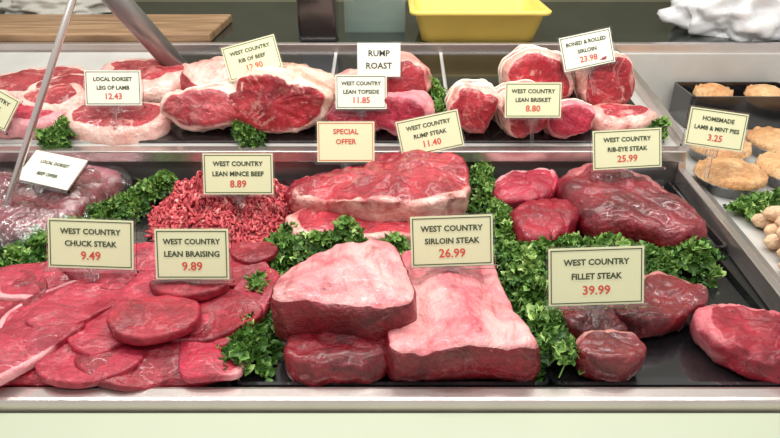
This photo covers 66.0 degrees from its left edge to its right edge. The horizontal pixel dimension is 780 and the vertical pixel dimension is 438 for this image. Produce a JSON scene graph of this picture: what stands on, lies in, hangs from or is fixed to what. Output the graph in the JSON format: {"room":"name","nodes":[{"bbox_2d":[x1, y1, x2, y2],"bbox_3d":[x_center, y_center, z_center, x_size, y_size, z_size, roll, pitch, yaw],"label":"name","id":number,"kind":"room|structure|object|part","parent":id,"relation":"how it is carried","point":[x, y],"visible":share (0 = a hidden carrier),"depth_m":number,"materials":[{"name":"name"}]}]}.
{"room":"food shop","nodes":[
{"label":"food shop","id":0,"kind":"room"},
{"bbox_2d":[0,0,670,1],"bbox_3d":[0.000,-1.168,2.345,4.400,2.800,0.050,0,30,0],"label":"wall","id":1,"kind":"structure","parent":0,"point":[0,0],"depth_m":2.47,"materials":[{"name":"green paint"}]},
{"bbox_3d":[0.000,1.054,1.347,5.000,0.050,4.400,0,30,0],"label":"floor","id":2,"kind":"structure","parent":0,"visible":0},
{"bbox_2d":[0,2,779,437],"bbox_3d":[0.000,0.098,1.840,3.200,1.112,2.090,0,30,0],"label":"display counter","id":3,"kind":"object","parent":2,"relation":"on","point":[675,393],"depth_m":1.15,"materials":[{"name":"metal"}]},
{"bbox_2d":[0,380,11,387],"bbox_3d":[-0.621,0.203,0.924,0.155,0.033,0.158,0,30,0],"label":"steak","id":4,"kind":"object","parent":3,"relation":"on","point":[7,384],"visible":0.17,"depth_m":0.88,"materials":[{"name":"food"}]},
{"bbox_2d":[0,318,83,385],"bbox_3d":[-0.560,0.191,0.912,0.104,0.032,0.164,21,36,32],"label":"steak","id":5,"kind":"object","parent":4,"relation":"on","point":[22,345],"visible":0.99,"depth_m":0.91,"materials":[{"name":"food"}]},
{"bbox_2d":[0,88,22,134],"bbox_3d":[-0.971,-0.263,1.433,0.168,0.159,0.074,7,31,11],"label":"price card","id":6,"kind":"object","parent":3,"relation":"on","point":[10,104],"visible":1,"depth_m":1.44,"materials":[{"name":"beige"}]},
{"bbox_2d":[0,224,46,289],"bbox_3d":[-0.696,0.105,1.088,0.149,0.099,0.329,-2,30,-4],"label":"garnish","id":7,"kind":"object","parent":3,"relation":"on","point":[32,249],"visible":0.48,"depth_m":1.15,"materials":[{"name":"green plant"}]},
{"bbox_2d":[0,281,47,320],"bbox_3d":[-0.651,0.141,1.010,0.125,0.038,0.136,0,30,0],"label":"steak","id":8,"kind":"object","parent":3,"relation":"on","point":[6,306],"visible":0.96,"depth_m":1.00,"materials":[{"name":"food"}]},
{"bbox_2d":[0,105,64,139],"bbox_3d":[-0.917,-0.249,1.509,0.215,0.069,0.123,0,30,0],"label":"steak","id":9,"kind":"object","parent":3,"relation":"on","point":[18,128],"visible":0.48,"depth_m":1.47,"materials":[{"name":"food"}]},
{"bbox_2d":[16,82,84,112],"bbox_3d":[-0.871,-0.300,1.544,0.189,0.077,0.116,0,30,0],"label":"steak","id":10,"kind":"object","parent":9,"relation":"on","point":[60,97],"visible":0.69,"depth_m":1.52,"materials":[{"name":"food"}]},
{"bbox_2d":[0,66,82,96],"bbox_3d":[-0.966,-0.361,1.639,0.303,0.073,0.180,0,30,0],"label":"steak","id":11,"kind":"object","parent":10,"relation":"on","point":[13,82],"visible":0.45,"depth_m":1.64,"materials":[{"name":"food"}]},
{"bbox_2d":[31,74,83,89],"bbox_3d":[-0.823,-0.343,1.596,0.265,0.068,0.136,-5,30,-9],"label":"steak","id":12,"kind":"object","parent":10,"relation":"on","point":[63,79],"visible":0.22,"depth_m":1.60,"materials":[{"name":"food"}]},
{"bbox_2d":[0,0,76,214],"bbox_3d":[-0.700,-0.252,1.208,0.338,0.555,0.014,-25,38,-36],"label":"support rod","id":13,"kind":"object","parent":3,"relation":"attached to","point":[67,15],"visible":0.89,"depth_m":1.21,"materials":[{"name":"metal"}]},
{"bbox_2d":[0,0,112,13],"bbox_3d":[-1.195,-0.796,2.195,0.531,0.105,0.209,0,30,0],"label":"folded towel","id":14,"kind":"object","parent":3,"relation":"on","point":[6,6],"visible":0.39,"depth_m":2.13,"materials":[{"name":"fabric"}]},
{"bbox_2d":[33,113,79,149],"bbox_3d":[-0.819,-0.203,1.470,0.099,0.097,0.101,-20,35,-30],"label":"garnish","id":15,"kind":"object","parent":3,"relation":"on","point":[58,132],"visible":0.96,"depth_m":1.45,"materials":[{"name":"green plant"}]},
{"bbox_2d":[0,166,121,244],"bbox_3d":[-0.787,-0.039,1.324,0.324,0.082,0.310,0,30,0],"label":"beef","id":16,"kind":"object","parent":3,"relation":"on","point":[96,184],"visible":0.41,"depth_m":1.27,"materials":[{"name":"food"}]},
{"bbox_3d":[-0.788,-0.041,1.316,0.370,0.092,0.348,0,30,0],"label":"plastic wrap","id":17,"kind":"object","parent":16,"relation":"on","visible":0},
{"bbox_2d":[10,149,90,194],"bbox_3d":[-0.740,-0.098,1.306,0.164,0.055,0.090,11,32,19],"label":"price card","id":18,"kind":"object","parent":17,"relation":"on","point":[51,171],"visible":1,"depth_m":1.30,"materials":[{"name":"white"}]},
{"bbox_2d":[0,52,153,142],"bbox_3d":[-1.075,-0.348,1.655,0.750,0.103,0.465,0,30,0],"label":"tray","id":19,"kind":"object","parent":3,"relation":"on","point":[9,61],"depth_m":1.80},
{"bbox_2d":[8,369,211,386],"bbox_3d":[-0.449,0.153,1.027,0.461,0.044,0.348,0,30,0],"label":"steak","id":20,"kind":"object","parent":3,"relation":"on","point":[28,377],"visible":0.12,"depth_m":0.88,"materials":[{"name":"food"}]},
{"bbox_2d":[0,262,71,300],"bbox_3d":[-0.592,0.105,1.050,0.188,0.032,0.104,-8,31,-14],"label":"steak","id":21,"kind":"object","parent":20,"relation":"on","point":[30,278],"visible":0.56,"depth_m":1.04,"materials":[{"name":"food"}]},
{"bbox_2d":[0,281,72,327],"bbox_3d":[-0.556,0.150,0.985,0.168,0.030,0.119,-20,36,-31],"label":"steak","id":22,"kind":"object","parent":20,"relation":"on","point":[20,311],"visible":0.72,"depth_m":0.98,"materials":[{"name":"food"}]},
{"bbox_2d":[31,343,141,387],"bbox_3d":[-0.461,0.195,0.928,0.176,0.027,0.163,0,30,0],"label":"steak","id":23,"kind":"object","parent":20,"relation":"on","point":[57,368],"visible":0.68,"depth_m":0.88,"materials":[{"name":"food"}]},
{"bbox_2d":[26,248,153,325],"bbox_3d":[-0.478,0.120,1.013,0.252,0.034,0.112,-26,39,-37],"label":"steak","id":24,"kind":"object","parent":23,"relation":"on","point":[76,302],"visible":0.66,"depth_m":0.98,"materials":[{"name":"food"}]},
{"bbox_2d":[44,216,138,280],"bbox_3d":[-0.504,0.074,1.015,0.157,0.146,0.066,0,30,1],"label":"price card","id":25,"kind":"object","parent":24,"relation":"on","point":[91,246],"visible":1,"depth_m":1.01,"materials":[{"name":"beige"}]},
{"bbox_2d":[60,271,136,288],"bbox_3d":[-0.525,0.087,1.060,0.195,0.034,0.078,17,34,26],"label":"steak","id":26,"kind":"object","parent":24,"relation":"on","point":[118,280],"visible":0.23,"depth_m":1.03,"materials":[{"name":"food"}]},
{"bbox_2d":[137,242,153,270],"bbox_3d":[-0.432,0.071,1.095,0.239,0.031,0.094,0,30,0],"label":"steak","id":27,"kind":"object","parent":20,"relation":"on","point":[144,246],"visible":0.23,"depth_m":1.11,"materials":[{"name":"food"}]},
{"bbox_2d":[143,259,270,289],"bbox_3d":[-0.327,0.092,1.071,0.228,0.028,0.105,0,30,0],"label":"steak","id":28,"kind":"object","parent":20,"relation":"on","point":[239,269],"visible":0.13,"depth_m":1.06,"materials":[{"name":"food"}]},
{"bbox_2d":[173,289,261,342],"bbox_3d":[-0.321,0.153,0.978,0.226,0.032,0.134,0,30,0],"label":"steak","id":29,"kind":"object","parent":20,"relation":"on","point":[238,302],"visible":0.38,"depth_m":0.97,"materials":[{"name":"food"}]},
{"bbox_2d":[148,278,228,300],"bbox_3d":[-0.336,0.110,1.001,0.131,0.025,0.067,0,30,0],"label":"steak","id":30,"kind":"object","parent":29,"relation":"on","point":[205,291],"visible":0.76,"depth_m":0.98,"materials":[{"name":"food"}]},
{"bbox_2d":[151,227,233,285],"bbox_3d":[-0.324,0.091,0.988,0.134,0.144,0.066,0,30,0],"label":"price card","id":31,"kind":"object","parent":30,"relation":"on","point":[191,256],"visible":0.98,"depth_m":0.98,"materials":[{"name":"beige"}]},
{"bbox_2d":[232,241,278,263],"bbox_3d":[-0.251,0.063,1.105,0.092,0.023,0.078,0,30,0],"label":"steak","id":32,"kind":"object","parent":20,"relation":"on","point":[245,252],"visible":0.98,"depth_m":1.09,"materials":[{"name":"food"}]},
{"bbox_2d":[0,14,231,41],"bbox_3d":[-1.030,-0.638,1.999,0.940,0.028,0.300,0,30,0],"label":"chopping board","id":33,"kind":"object","parent":3,"relation":"on","point":[13,27],"visible":0.89,"depth_m":1.95,"materials":[{"name":"brown wood"}]},
{"bbox_2d":[54,169,177,221],"bbox_3d":[-0.596,-0.029,1.340,0.126,0.077,0.315,17,34,27],"label":"garnish","id":34,"kind":"object","parent":3,"relation":"on","point":[137,198],"visible":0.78,"depth_m":1.34,"materials":[{"name":"green plant"}]},
{"bbox_2d":[64,100,171,145],"bbox_3d":[-0.678,-0.239,1.495,0.266,0.094,0.100,0,30,0],"label":"steak","id":35,"kind":"object","parent":3,"relation":"on","point":[95,125],"visible":0.66,"depth_m":1.48,"materials":[{"name":"food"}]},
{"bbox_2d":[82,69,145,134],"bbox_3d":[-0.668,-0.283,1.454,0.149,0.144,0.066,0,30,0],"label":"price card","id":36,"kind":"object","parent":35,"relation":"on","point":[113,89],"visible":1,"depth_m":1.45,"materials":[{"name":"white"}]},
{"bbox_2d":[73,340,181,391],"bbox_3d":[-0.382,0.219,0.899,0.181,0.034,0.092,0,30,0],"label":"steak","id":37,"kind":"object","parent":3,"relation":"on","point":[158,362],"visible":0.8,"depth_m":0.89,"materials":[{"name":"food"}]},
{"bbox_2d":[67,272,153,355],"bbox_3d":[-0.426,0.153,0.968,0.099,0.041,0.185,17,34,27],"label":"steak","id":38,"kind":"object","parent":37,"relation":"on","point":[94,337],"visible":0.51,"depth_m":0.95,"materials":[{"name":"food"}]},
{"bbox_2d":[105,295,200,345],"bbox_3d":[-0.368,0.156,0.935,0.143,0.027,0.100,0,30,0],"label":"steak","id":39,"kind":"object","parent":38,"relation":"on","point":[158,318],"visible":1,"depth_m":0.92,"materials":[{"name":"food"}]},
{"bbox_2d":[101,0,186,65],"bbox_3d":[-0.645,-0.502,1.532,0.060,0.390,0.305,16,34,26],"label":"steel post","id":40,"kind":"object","parent":3,"relation":"attached to","point":[128,12],"visible":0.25,"depth_m":1.53,"materials":[{"name":"metal"}]},
{"bbox_3d":[-0.664,-0.376,1.644,0.289,0.095,0.193,0,30,0],"label":"leg of lamb","id":41,"kind":"part","parent":3,"relation":"part of"},
{"bbox_2d":[160,82,241,130],"bbox_3d":[-0.446,-0.281,1.501,0.233,0.136,0.151,0,30,0],"label":"joint","id":42,"kind":"object","parent":3,"relation":"on","point":[208,106],"visible":0.81,"depth_m":1.44,"materials":[{"name":"food"}]},
{"bbox_2d":[181,56,228,89],"bbox_3d":[-0.470,-0.372,1.623,0.195,0.112,0.150,0,30,0],"label":"joint","id":43,"kind":"object","parent":3,"relation":"on","point":[203,71],"visible":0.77,"depth_m":1.59,"materials":[{"name":"food"}]},
{"bbox_2d":[179,314,243,384],"bbox_3d":[-0.274,0.191,0.930,0.098,0.031,0.153,-5,30,-8],"label":"steak","id":44,"kind":"object","parent":3,"relation":"on","point":[199,362],"visible":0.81,"depth_m":0.89,"materials":[{"name":"food"}]},
{"bbox_2d":[211,268,278,347],"bbox_3d":[-0.239,0.143,0.994,0.079,0.037,0.194,8,31,14],"label":"steak","id":45,"kind":"object","parent":44,"relation":"on","point":[261,298],"visible":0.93,"depth_m":1.00,"materials":[{"name":"food"}]},
{"bbox_2d":[144,170,291,245],"bbox_3d":[-0.359,-0.055,1.309,0.354,0.125,0.333,-4,30,-7],"label":"pile","id":46,"kind":"object","parent":3,"relation":"on","point":[184,207],"visible":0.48,"depth_m":1.25,"materials":[{"name":"food"}]},
{"bbox_2d":[200,152,276,224],"bbox_3d":[-0.309,-0.058,1.227,0.156,0.144,0.066,0,30,0],"label":"price card","id":47,"kind":"object","parent":46,"relation":"on","point":[237,175],"visible":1,"depth_m":1.22,"materials":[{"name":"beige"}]},
{"bbox_2d":[135,52,333,142],"bbox_3d":[-0.430,-0.348,1.655,0.520,0.103,0.465,0,30,0],"label":"tray","id":48,"kind":"object","parent":3,"relation":"on","point":[324,60],"depth_m":1.50,"materials":[{"name":"black plastic"}]},
{"bbox_2d":[230,123,267,147],"bbox_3d":[-0.349,-0.217,1.481,0.097,0.083,0.102,-1,30,-2],"label":"garnish","id":49,"kind":"object","parent":3,"relation":"on","point":[247,136],"visible":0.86,"depth_m":1.46,"materials":[{"name":"green plant"}]},
{"bbox_2d":[216,221,302,381],"bbox_3d":[-0.228,0.126,1.054,0.147,0.096,0.418,3,30,5],"label":"garnish","id":50,"kind":"object","parent":3,"relation":"on","point":[249,348],"visible":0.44,"depth_m":0.94,"materials":[{"name":"green plant"}]},
{"bbox_2d":[231,62,335,132],"bbox_3d":[-0.267,-0.314,1.519,0.286,0.181,0.222,5,30,8],"label":"rib","id":51,"kind":"object","parent":3,"relation":"on","point":[267,96],"visible":0.91,"depth_m":1.43,"materials":[{"name":"food"}]},
{"bbox_2d":[219,33,286,82],"bbox_3d":[-0.337,-0.371,1.481,0.162,0.157,0.068,-3,30,-5],"label":"price card","id":52,"kind":"object","parent":51,"relation":"on","point":[238,58],"visible":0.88,"depth_m":1.48,"materials":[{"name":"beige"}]},
{"bbox_2d":[281,167,340,210],"bbox_3d":[-0.116,-0.076,1.373,0.286,0.076,0.138,-12,32,-20],"label":"steak","id":53,"kind":"object","parent":3,"relation":"on","point":[285,198],"visible":0.14,"depth_m":1.32,"materials":[{"name":"food"}]},
{"bbox_2d":[314,120,375,166],"bbox_3d":[-0.099,-0.140,1.352,0.142,0.150,0.069,0,30,0],"label":"price card","id":54,"kind":"object","parent":53,"relation":"on","point":[338,142],"visible":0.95,"depth_m":1.34,"materials":[{"name":"beige"}]},
{"bbox_2d":[290,150,473,221],"bbox_3d":[-0.014,-0.075,1.297,0.389,0.106,0.236,3,30,5],"label":"joint","id":55,"kind":"object","parent":53,"relation":"on","point":[396,186],"visible":0.98,"depth_m":1.22,"materials":[{"name":"food"}]},
{"bbox_2d":[393,107,467,154],"bbox_3d":[0.093,-0.165,1.354,0.166,0.156,0.067,-2,30,-4],"label":"price card","id":56,"kind":"object","parent":55,"relation":"on","point":[441,131],"visible":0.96,"depth_m":1.35,"materials":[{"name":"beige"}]},
{"bbox_2d":[296,0,338,41],"bbox_3d":[-0.225,-0.675,1.862,0.120,0.230,0.100,0,30,0],"label":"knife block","id":57,"kind":"object","parent":3,"relation":"on","point":[318,20],"visible":0.95,"depth_m":1.84,"materials":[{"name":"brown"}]},
{"bbox_2d":[282,334,388,383],"bbox_3d":[-0.073,0.173,0.969,0.211,0.063,0.221,0,30,0],"label":"joint","id":58,"kind":"object","parent":3,"relation":"on","point":[328,359],"visible":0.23,"depth_m":0.88,"materials":[{"name":"food"}]},
{"bbox_2d":[269,241,416,341],"bbox_3d":[-0.073,0.115,0.964,0.228,0.103,0.180,0,30,0],"label":"joint","id":59,"kind":"object","parent":58,"relation":"on","point":[347,289],"visible":0.98,"depth_m":0.90,"materials":[{"name":"food"}]},
{"bbox_2d":[0,52,676,145],"bbox_3d":[-0.393,-0.310,1.677,2.215,0.183,0.505,0,30,0],"label":"shelf","id":60,"kind":"object","parent":3,"relation":"attached to","point":[448,67],"depth_m":1.71,"materials":[{"name":"metal"}]},
{"bbox_3d":[-0.393,-0.158,1.462,2.215,0.030,0.034,0,30,0],"label":"shelf rail","id":61,"kind":"part","parent":3,"relation":"part of","materials":[{"name":"metal"}]},
{"bbox_2d":[279,215,408,274],"bbox_3d":[-0.081,0.052,1.132,0.258,0.145,0.141,-3,30,-6],"label":"garnish","id":62,"kind":"object","parent":3,"relation":"on","point":[303,247],"visible":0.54,"depth_m":1.11,"materials":[{"name":"green plant"}]},
{"bbox_2d":[285,208,407,243],"bbox_3d":[-0.035,0.024,1.227,0.364,0.064,0.166,0,30,0],"label":"joint","id":63,"kind":"object","parent":3,"relation":"on","point":[308,219],"visible":0.33,"depth_m":1.20,"materials":[{"name":"food"}]},
{"bbox_2d":[339,69,355,73],"bbox_3d":[-0.091,-0.352,1.611,0.157,0.081,0.127,0,30,0],"label":"joint","id":64,"kind":"object","parent":3,"relation":"on","point":[354,70],"visible":0.11,"depth_m":1.61,"materials":[{"name":"food"}]},
{"bbox_2d":[324,102,379,129],"bbox_3d":[-0.082,-0.260,1.501,0.184,0.100,0.128,0,30,0],"label":"joint","id":65,"kind":"object","parent":3,"relation":"on","point":[331,115],"visible":0.3,"depth_m":1.45,"materials":[{"name":"food"}]},
{"bbox_2d":[333,74,389,119],"bbox_3d":[-0.069,-0.270,1.439,0.136,0.141,0.064,0,30,0],"label":"price card","id":66,"kind":"object","parent":3,"relation":"on","point":[368,91],"visible":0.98,"depth_m":1.43,"materials":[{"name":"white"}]},
{"bbox_2d":[0,2,779,41],"bbox_3d":[0.000,-0.691,2.179,3.200,0.060,0.715,0,30,0],"label":"countertop","id":67,"kind":"structure","parent":3,"relation":"on","point":[358,21],"depth_m":2.16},
{"bbox_2d":[0,179,779,386],"bbox_3d":[-0.220,0.080,1.184,1.806,0.016,0.685,0,30,0],"label":"tray","id":68,"kind":"object","parent":3,"relation":"on","point":[673,360],"depth_m":0.94,"materials":[{"name":"black plastic"}]},
{"bbox_2d":[335,52,444,142],"bbox_3d":[-0.005,-0.348,1.655,0.310,0.103,0.465,0,30,0],"label":"tray","id":69,"kind":"object","parent":3,"relation":"on","point":[434,61],"depth_m":1.77,"materials":[{"name":"black plastic"}]},
{"bbox_3d":[0.000,0.269,0.875,3.200,0.042,0.034,0,30,0],"label":"rail","id":70,"kind":"part","parent":3,"relation":"part of","materials":[{"name":"metal"}]},
{"bbox_3d":[0.000,-0.527,1.852,3.200,0.033,0.025,0,30,0],"label":"rail","id":71,"kind":"part","parent":3,"relation":"part of","materials":[{"name":"metal"}]},
{"bbox_2d":[378,90,433,135],"bbox_3d":[0.028,-0.267,1.489,0.166,0.124,0.140,0,30,0],"label":"joint","id":72,"kind":"object","parent":3,"relation":"on","point":[405,104],"visible":0.57,"depth_m":1.43,"materials":[{"name":"food"}]},
{"bbox_2d":[356,42,402,78],"bbox_3d":[-0.028,-0.368,1.519,0.122,0.144,0.066,0,30,0],"label":"price card","id":73,"kind":"object","parent":72,"relation":"on","point":[371,57],"visible":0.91,"depth_m":1.51,"materials":[{"name":"white"}]},
{"bbox_2d":[388,51,431,94],"bbox_3d":[0.031,-0.376,1.606,0.167,0.145,0.156,0,30,0],"label":"joint","id":74,"kind":"object","parent":3,"relation":"on","point":[415,74],"visible":0.42,"depth_m":1.54,"materials":[{"name":"food"}]},
{"bbox_2d":[427,75,446,112],"bbox_3d":[0.124,-0.300,1.560,0.110,0.116,0.177,-5,30,-8],"label":"garnish","id":75,"kind":"object","parent":3,"relation":"on","point":[436,94],"visible":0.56,"depth_m":1.57,"materials":[{"name":"green plant"}]},
{"bbox_2d":[387,252,542,384],"bbox_3d":[0.104,0.142,0.985,0.230,0.093,0.285,0,30,0],"label":"joint","id":76,"kind":"object","parent":3,"relation":"on","point":[466,329],"visible":0.73,"depth_m":0.88,"materials":[{"name":"food"}]},
{"bbox_2d":[407,212,497,276],"bbox_3d":[0.102,0.068,0.986,0.148,0.146,0.066,0,30,-1],"label":"price card","id":77,"kind":"object","parent":76,"relation":"on","point":[452,243],"visible":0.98,"depth_m":0.98,"materials":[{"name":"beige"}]},
{"bbox_2d":[444,77,497,135],"bbox_3d":[0.201,-0.286,1.510,0.126,0.136,0.160,0,30,0],"label":"joint","id":78,"kind":"object","parent":3,"relation":"on","point":[476,100],"visible":0.84,"depth_m":1.44,"materials":[{"name":"food"}]},
{"bbox_2d":[408,0,551,41],"bbox_3d":[0.275,-0.650,1.946,0.432,0.102,0.294,0,30,0],"label":"plastic tub","id":79,"kind":"object","parent":3,"relation":"on","point":[437,20],"visible":0.98,"depth_m":1.85,"materials":[{"name":"plastic"}]},
{"bbox_2d":[491,85,545,136],"bbox_3d":[0.328,-0.273,1.506,0.157,0.140,0.157,0,30,0],"label":"joint","id":80,"kind":"object","parent":3,"relation":"on","point":[513,128],"visible":0.34,"depth_m":1.45,"materials":[{"name":"food"}]},
{"bbox_2d":[493,165,560,210],"bbox_3d":[0.314,-0.069,1.377,0.169,0.074,0.161,0,30,0],"label":"steak","id":81,"kind":"object","parent":3,"relation":"on","point":[519,185],"visible":0.87,"depth_m":1.34,"materials":[{"name":"food"}]},
{"bbox_2d":[469,161,585,381],"bbox_3d":[0.237,0.044,1.184,0.134,0.110,0.711,-2,30,-4],"label":"garnish","id":82,"kind":"object","parent":3,"relation":"on","point":[524,270],"visible":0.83,"depth_m":1.05,"materials":[{"name":"green plant"}]},
{"bbox_2d":[501,81,563,147],"bbox_3d":[0.331,-0.242,1.394,0.144,0.141,0.064,0,30,0],"label":"price card","id":83,"kind":"object","parent":3,"relation":"attached to","point":[531,101],"visible":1,"depth_m":1.39,"materials":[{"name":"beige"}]},
{"bbox_2d":[498,45,574,97],"bbox_3d":[0.390,-0.385,1.595,0.205,0.160,0.179,6,31,11],"label":"joint","id":84,"kind":"object","parent":3,"relation":"on","point":[524,62],"visible":0.55,"depth_m":1.51,"materials":[{"name":"food"}]},
{"bbox_2d":[511,201,580,244],"bbox_3d":[0.318,0.013,1.236,0.154,0.080,0.160,0,30,0],"label":"steak","id":85,"kind":"object","parent":3,"relation":"on","point":[532,220],"visible":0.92,"depth_m":1.19,"materials":[{"name":"food"}]},
{"bbox_2d":[442,52,663,142],"bbox_3d":[0.417,-0.348,1.655,0.515,0.103,0.465,0,30,0],"label":"tray","id":86,"kind":"object","parent":3,"relation":"on","point":[455,65],"depth_m":1.71,"materials":[{"name":"black plastic"}]},
{"bbox_2d":[541,97,593,136],"bbox_3d":[0.437,-0.251,1.489,0.133,0.102,0.106,0,30,0],"label":"joint","id":87,"kind":"object","parent":3,"relation":"on","point":[577,114],"visible":0.75,"depth_m":1.45,"materials":[{"name":"food"}]},
{"bbox_2d":[560,308,624,339],"bbox_3d":[0.327,0.169,0.992,0.104,0.051,0.099,0,30,0],"label":"steak","id":88,"kind":"object","parent":3,"relation":"on","point":[579,322],"visible":0.37,"depth_m":0.96,"materials":[{"name":"food"}]},
{"bbox_2d":[570,52,637,105],"bbox_3d":[0.541,-0.375,1.586,0.175,0.164,0.185,-5,30,-9],"label":"joint","id":89,"kind":"object","parent":3,"relation":"on","point":[618,82],"visible":0.48,"depth_m":1.51,"materials":[{"name":"food"}]},
{"bbox_2d":[557,26,618,94],"bbox_3d":[0.489,-0.389,1.482,0.152,0.154,0.067,-2,30,-4],"label":"price card","id":90,"kind":"object","parent":89,"relation":"on","point":[587,51],"visible":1,"depth_m":1.48,"materials":[{"name":"white"}]},
{"bbox_2d":[572,330,644,384],"bbox_3d":[0.330,0.209,0.905,0.107,0.061,0.078,0,30,0],"label":"steak","id":91,"kind":"object","parent":3,"relation":"on","point":[613,357],"visible":0.97,"depth_m":0.88,"materials":[{"name":"food"}]},
{"bbox_2d":[544,243,648,330],"bbox_3d":[0.321,0.121,0.934,0.161,0.153,0.069,0,30,-1],"label":"price card","id":92,"kind":"object","parent":91,"relation":"on","point":[594,278],"visible":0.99,"depth_m":0.93,"materials":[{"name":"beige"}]},
{"bbox_2d":[591,101,658,129],"bbox_3d":[0.585,-0.252,1.507,0.183,0.071,0.100,0,30,0],"label":"joint","id":93,"kind":"object","parent":3,"relation":"on","point":[607,115],"visible":0.83,"depth_m":1.48,"materials":[{"name":"food"}]},
{"bbox_2d":[522,231,729,288],"bbox_3d":[0.441,0.067,1.158,0.383,0.096,0.150,2,30,4],"label":"garnish","id":94,"kind":"object","parent":3,"relation":"on","point":[700,253],"visible":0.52,"depth_m":1.13,"materials":[{"name":"green plant"}]},
{"bbox_2d":[554,163,709,247],"bbox_3d":[0.499,-0.033,1.294,0.260,0.096,0.329,0,30,0],"label":"joint","id":95,"kind":"object","parent":3,"relation":"on","point":[642,208],"visible":0.88,"depth_m":1.21,"materials":[{"name":"food"}]},
{"bbox_2d":[589,126,664,183],"bbox_3d":[0.508,-0.118,1.286,0.161,0.148,0.066,-1,30,-1],"label":"price card","id":96,"kind":"object","parent":95,"relation":"on","point":[625,151],"visible":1,"depth_m":1.28,"materials":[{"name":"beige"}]},
{"bbox_2d":[647,115,671,139],"bbox_3d":[0.629,-0.211,1.481,0.116,0.096,0.104,2,30,3],"label":"garnish","id":97,"kind":"object","parent":3,"relation":"on","point":[663,120],"visible":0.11,"depth_m":1.47,"materials":[{"name":"green plant"}]},
{"bbox_2d":[615,269,704,339],"bbox_3d":[0.455,0.145,1.021,0.171,0.067,0.145,0,30,0],"label":"steak","id":98,"kind":"object","parent":3,"relation":"on","point":[675,305],"visible":0.74,"depth_m":0.99,"materials":[{"name":"food"}]},
{"bbox_2d":[680,105,749,178],"bbox_3d":[0.726,-0.170,1.342,0.151,0.152,0.066,2,30,3],"label":"price card","id":99,"kind":"object","parent":3,"relation":"on","point":[712,130],"visible":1,"depth_m":1.34,"materials":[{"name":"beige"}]},
{"bbox_2d":[657,0,779,41],"bbox_3d":[1.155,-0.747,1.954,0.503,0.262,0.370,13,32,21],"label":"plastic bag","id":100,"kind":"object","parent":3,"relation":"on","point":[736,20],"visible":1,"depth_m":1.88,"materials":[{"name":"plastic"}]},
{"bbox_2d":[689,141,751,160],"bbox_3d":[0.870,-0.192,1.587,0.156,0.067,0.156,0,30,0],"label":"pie","id":101,"kind":"object","parent":3,"relation":"on","point":[696,154],"visible":0.21,"depth_m":1.55,"materials":[{"name":"food"}]},
{"bbox_2d":[669,82,779,128],"bbox_3d":[1.040,-0.346,1.821,0.326,0.100,0.146,0,30,0],"label":"tray","id":102,"kind":"object","parent":3,"relation":"on","point":[764,111],"visible":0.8,"depth_m":1.77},
{"bbox_2d":[692,83,732,95],"bbox_3d":[0.970,-0.374,1.805,0.110,0.065,0.112,0,30,0],"label":"pie","id":103,"kind":"object","parent":102,"relation":"in","point":[709,89],"visible":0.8,"depth_m":1.77,"materials":[{"name":"food"}]},
{"bbox_2d":[743,84,779,95],"bbox_3d":[1.119,-0.369,1.796,0.111,0.065,0.110,0,30,0],"label":"pie","id":104,"kind":"object","parent":102,"relation":"in","point":[759,89],"visible":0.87,"depth_m":1.77,"materials":[{"name":"food"}]},
{"bbox_2d":[692,155,766,198],"bbox_3d":[0.815,-0.106,1.440,0.160,0.065,0.160,0,30,0],"label":"pie","id":105,"kind":"object","parent":3,"relation":"on","point":[728,177],"visible":0.96,"depth_m":1.40,"materials":[{"name":"food"}]},
{"bbox_2d":[694,303,779,382],"bbox_3d":[0.588,0.191,0.940,0.197,0.071,0.149,9,31,15],"label":"steak","id":106,"kind":"object","parent":3,"relation":"on","point":[745,339],"visible":1,"depth_m":0.91,"materials":[{"name":"food"}]},
{"bbox_2d":[722,187,779,223],"bbox_3d":[0.836,-0.031,1.333,0.185,0.088,0.128,-4,30,-6],"label":"garnish","id":107,"kind":"object","parent":3,"relation":"on","point":[754,204],"visible":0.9,"depth_m":1.32,"materials":[{"name":"green plant"}]},
{"bbox_2d":[745,127,779,156],"bbox_3d":[1.040,-0.206,1.613,0.149,0.066,0.148,0,30,0],"label":"pie","id":108,"kind":"object","parent":3,"relation":"on","point":[762,141],"visible":0.88,"depth_m":1.59,"materials":[{"name":"food"}]},
{"bbox_2d":[752,214,774,228],"bbox_3d":[0.874,0.013,1.262,0.205,0.034,0.042,7,31,12],"label":"potato","id":109,"kind":"object","parent":3,"relation":"on","point":[759,220],"visible":0.48,"depth_m":1.27,"materials":[{"name":"food"}]},
{"bbox_2d":[754,150,779,188],"bbox_3d":[0.985,-0.121,1.466,0.165,0.066,0.164,0,30,0],"label":"pie","id":110,"kind":"object","parent":3,"relation":"on","point":[769,161],"visible":0.8,"depth_m":1.45,"materials":[{"name":"food"}]},
{"bbox_2d":[764,224,776,235],"bbox_3d":[0.877,0.034,1.225,0.205,0.034,0.041,7,31,12],"label":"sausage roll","id":111,"kind":"object","parent":3,"relation":"on","point":[770,229],"visible":0.59,"depth_m":1.24,"materials":[{"name":"food"}]},
{"bbox_2d":[763,206,779,220],"bbox_3d":[0.877,-0.002,1.228,0.206,0.035,0.041,7,31,13],"label":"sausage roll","id":112,"kind":"object","parent":111,"relation":"on","point":[772,213],"visible":0.94,"depth_m":1.24,"materials":[{"name":"food"}]},
{"bbox_2d":[773,217,779,228],"bbox_3d":[0.877,0.018,1.193,0.206,0.034,0.040,7,31,12],"label":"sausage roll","id":113,"kind":"object","parent":111,"relation":"on","point":[776,223],"visible":0.88,"depth_m":1.21,"materials":[{"name":"food"}]},
{"bbox_2d":[763,234,779,250],"bbox_3d":[0.853,0.055,1.189,0.206,0.034,0.040,7,31,12],"label":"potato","id":114,"kind":"object","parent":3,"relation":"on","point":[772,242],"visible":0.91,"depth_m":1.20,"materials":[{"name":"food"}]},
{"bbox_2d":[775,227,779,238],"bbox_3d":[0.857,0.037,1.155,0.209,0.034,0.039,7,31,12],"label":"sausage roll","id":115,"kind":"object","parent":114,"relation":"on","point":[777,232],"visible":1,"depth_m":1.17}
]}

